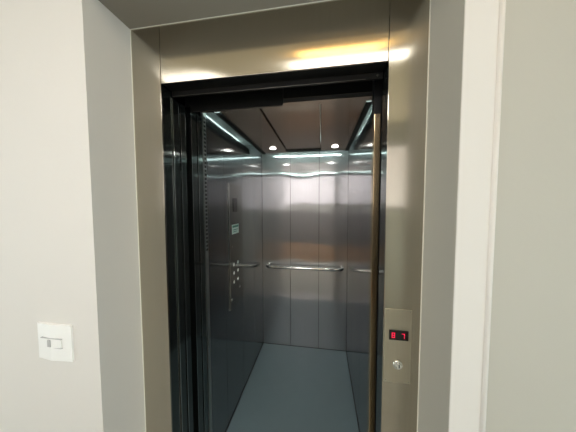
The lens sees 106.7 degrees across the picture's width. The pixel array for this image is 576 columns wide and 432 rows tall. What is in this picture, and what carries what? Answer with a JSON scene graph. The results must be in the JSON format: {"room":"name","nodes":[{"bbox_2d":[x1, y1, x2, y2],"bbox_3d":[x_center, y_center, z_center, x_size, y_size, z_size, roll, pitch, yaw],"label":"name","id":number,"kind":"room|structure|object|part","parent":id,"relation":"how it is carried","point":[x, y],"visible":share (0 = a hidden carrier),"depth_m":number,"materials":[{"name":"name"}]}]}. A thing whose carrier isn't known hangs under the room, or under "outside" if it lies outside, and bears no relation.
{"room":"elevator lobby","nodes":[
{"label":"elevator lobby","id":0,"kind":"room"},
{"bbox_2d":[171,91,196,114],"bbox_3d":[-0.093,0.211,1.719,1.563,2.700,1.690,0,3,9],"label":"wall","id":1,"kind":"structure","parent":0,"point":[181,100],"depth_m":1.66,"materials":[{"name":"black"}]},
{"bbox_2d":[185,79,382,431],"bbox_3d":[0.072,0.310,1.649,0.973,2.370,1.345,0,3,9],"label":"car","id":2,"kind":"object","parent":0,"point":[297,352],"visible":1,"depth_m":1.71,"materials":[{"name":"grey metal"}]},
{"bbox_2d":[185,110,208,431],"bbox_3d":[-0.646,0.477,1.184,0.360,2.008,0.098,0,3,9],"label":"door","id":3,"kind":"structure","parent":2,"relation":"attached to","point":[193,122],"depth_m":1.13,"materials":[{"name":"metal"}]},
{"bbox_3d":[-0.642,0.475,1.212,0.359,2.008,0.042,0,3,9],"label":"door panel","id":4,"kind":"part","parent":3,"relation":"part of","materials":[{"name":"metal"}]},
{"bbox_3d":[-0.444,0.382,1.344,0.013,2.200,0.209,0,3,9],"label":"panel","id":5,"kind":"part","parent":2,"relation":"part of","materials":[{"name":"metal"}]},
{"bbox_3d":[-0.403,0.368,1.603,0.013,2.200,0.312,0,3,9],"label":"panel","id":6,"kind":"part","parent":2,"relation":"part of","materials":[{"name":"metal"}]},
{"bbox_2d":[228,183,242,310],"bbox_3d":[-0.387,0.217,1.623,0.010,0.900,0.250,0,3,9],"label":"control panel","id":7,"kind":"object","parent":2,"relation":"attached to","point":[234,191],"visible":1,"depth_m":1.60,"materials":[{"name":"metal"}]},
{"bbox_3d":[-0.251,-0.554,1.014,0.462,0.097,0.004,0,3,9],"label":"header plate","id":8,"kind":"part","parent":2,"relation":"part of","materials":[{"name":"metal"}]},
{"bbox_3d":[-0.355,0.352,1.909,0.013,2.200,0.303,0,3,9],"label":"panel","id":9,"kind":"part","parent":2,"relation":"part of","materials":[{"name":"metal"}]},
{"bbox_3d":[-0.193,-0.592,1.600,0.230,0.018,0.942,0,3,9],"label":"ceiling panel","id":10,"kind":"part","parent":2,"relation":"part of","materials":[{"name":"metal"}]},
{"bbox_3d":[-0.307,0.337,2.208,0.013,2.200,0.301,0,3,9],"label":"panel","id":11,"kind":"part","parent":2,"relation":"part of","materials":[{"name":"metal"}]},
{"bbox_3d":[-0.126,0.329,2.338,0.304,2.200,0.014,0,3,9],"label":"panel","id":12,"kind":"part","parent":2,"relation":"part of","materials":[{"name":"metal"}]},
{"bbox_3d":[-0.021,-0.578,1.053,0.903,0.054,0.069,0,3,9],"label":"trim","id":13,"kind":"part","parent":2,"relation":"part of","materials":[{"name":"metal"}]},
{"bbox_3d":[0.077,-0.593,1.524,0.302,0.018,0.877,0,3,9],"label":"ceiling panel","id":14,"kind":"part","parent":2,"relation":"part of","materials":[{"name":"metal"}]},
{"bbox_3d":[0.079,1.456,1.768,0.902,0.008,1.163,0,3,9],"label":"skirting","id":15,"kind":"part","parent":2,"relation":"part of","materials":[{"name":"grey metal"}]},
{"bbox_3d":[0.176,0.331,2.291,0.299,2.200,0.014,0,3,9],"label":"panel","id":16,"kind":"part","parent":2,"relation":"part of","materials":[{"name":"metal"}]},
{"bbox_2d":[266,263,343,271],"bbox_3d":[0.165,0.541,2.250,0.834,0.042,0.094,0,3,9],"label":"handrail","id":17,"kind":"object","parent":2,"relation":"attached to","point":[268,265],"visible":1,"depth_m":2.21,"materials":[{"name":"silver metal"}]},
{"bbox_3d":[0.470,0.333,2.244,0.288,2.200,0.014,0,3,9],"label":"panel","id":18,"kind":"part","parent":2,"relation":"part of","materials":[{"name":"metal"}]},
{"bbox_3d":[0.349,-0.589,1.507,0.232,0.018,0.927,0,3,9],"label":"ceiling panel","id":19,"kind":"part","parent":2,"relation":"part of","materials":[{"name":"metal"}]},
{"bbox_3d":[0.589,0.344,2.026,0.013,2.200,0.383,0,3,9],"label":"panel","id":20,"kind":"part","parent":2,"relation":"part of","materials":[{"name":"metal"}]},
{"bbox_3d":[0.529,0.364,1.644,0.013,2.200,0.388,0,3,9],"label":"panel","id":21,"kind":"part","parent":2,"relation":"part of","materials":[{"name":"metal"}]},
{"bbox_3d":[0.468,0.384,1.259,0.013,2.200,0.388,0,3,9],"label":"panel","id":22,"kind":"part","parent":2,"relation":"part of","materials":[{"name":"metal"}]},
{"bbox_3d":[0.374,0.533,0.952,0.024,1.915,0.040,0,3,9],"label":"closing post","id":23,"kind":"part","parent":2,"relation":"part of","materials":[{"name":"metal"}]},
{"bbox_2d":[0,0,575,431],"bbox_3d":[-0.413,0.177,0.849,4.800,2.660,0.282,0,3,9],"label":"wall","id":24,"kind":"structure","parent":0,"point":[69,254],"depth_m":0.75,"materials":[{"name":"paint"}]},
{"bbox_2d":[37,322,74,361],"bbox_3d":[-0.854,0.461,0.781,0.149,0.133,0.018,0,3,9],"label":"light switch","id":25,"kind":"object","parent":24,"relation":"attached to","point":[55,341],"visible":1,"depth_m":0.78,"materials":[{"name":"white plastic"}]},
{"bbox_2d":[130,0,430,431],"bbox_3d":[-0.080,0.372,0.886,1.126,2.266,0.075,0,3,9],"label":"door surround","id":26,"kind":"object","parent":24,"relation":"attached to","point":[335,41],"visible":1,"depth_m":0.80,"materials":[{"name":"metal"}]},
{"bbox_2d":[171,98,193,431],"bbox_3d":[-0.668,0.484,1.054,0.358,2.007,0.086,0,3,9],"label":"door","id":27,"kind":"structure","parent":26,"relation":"attached to","point":[178,110],"depth_m":1.01,"materials":[{"name":"metal"}]},
{"bbox_3d":[-0.665,0.483,1.078,0.356,2.007,0.037,0,3,9],"label":"door panel","id":28,"kind":"part","parent":27,"relation":"part of","materials":[{"name":"metal"}]},
{"bbox_2d":[384,308,411,383],"bbox_3d":[0.396,0.472,0.770,0.091,0.275,0.016,0,3,9],"label":"station","id":29,"kind":"object","parent":26,"relation":"attached to","point":[398,322],"visible":1,"depth_m":0.77,"materials":[{"name":"metal"}]},
{"bbox_2d":[392,359,402,369],"bbox_3d":[0.396,0.537,0.774,0.033,0.033,0.010,0,3,9],"label":"switch","id":30,"kind":"object","parent":29,"relation":"attached to","point":[397,364],"depth_m":0.77,"materials":[{"name":"silver metal"}]},
{"bbox_2d":[479,0,505,431],"bbox_3d":[0.524,0.190,0.559,0.013,2.656,0.013,0,3,9],"label":"trim","id":31,"kind":"structure","parent":24,"relation":"attached to","point":[502,3],"depth_m":0.54,"materials":[{"name":"paint"}]},
{"bbox_2d":[418,0,499,431],"bbox_3d":[0.504,0.182,0.705,0.079,2.660,0.282,0,3,9],"label":"wall","id":32,"kind":"structure","parent":0,"point":[463,33],"depth_m":0.58,"materials":[{"name":"paint"}]}
]}

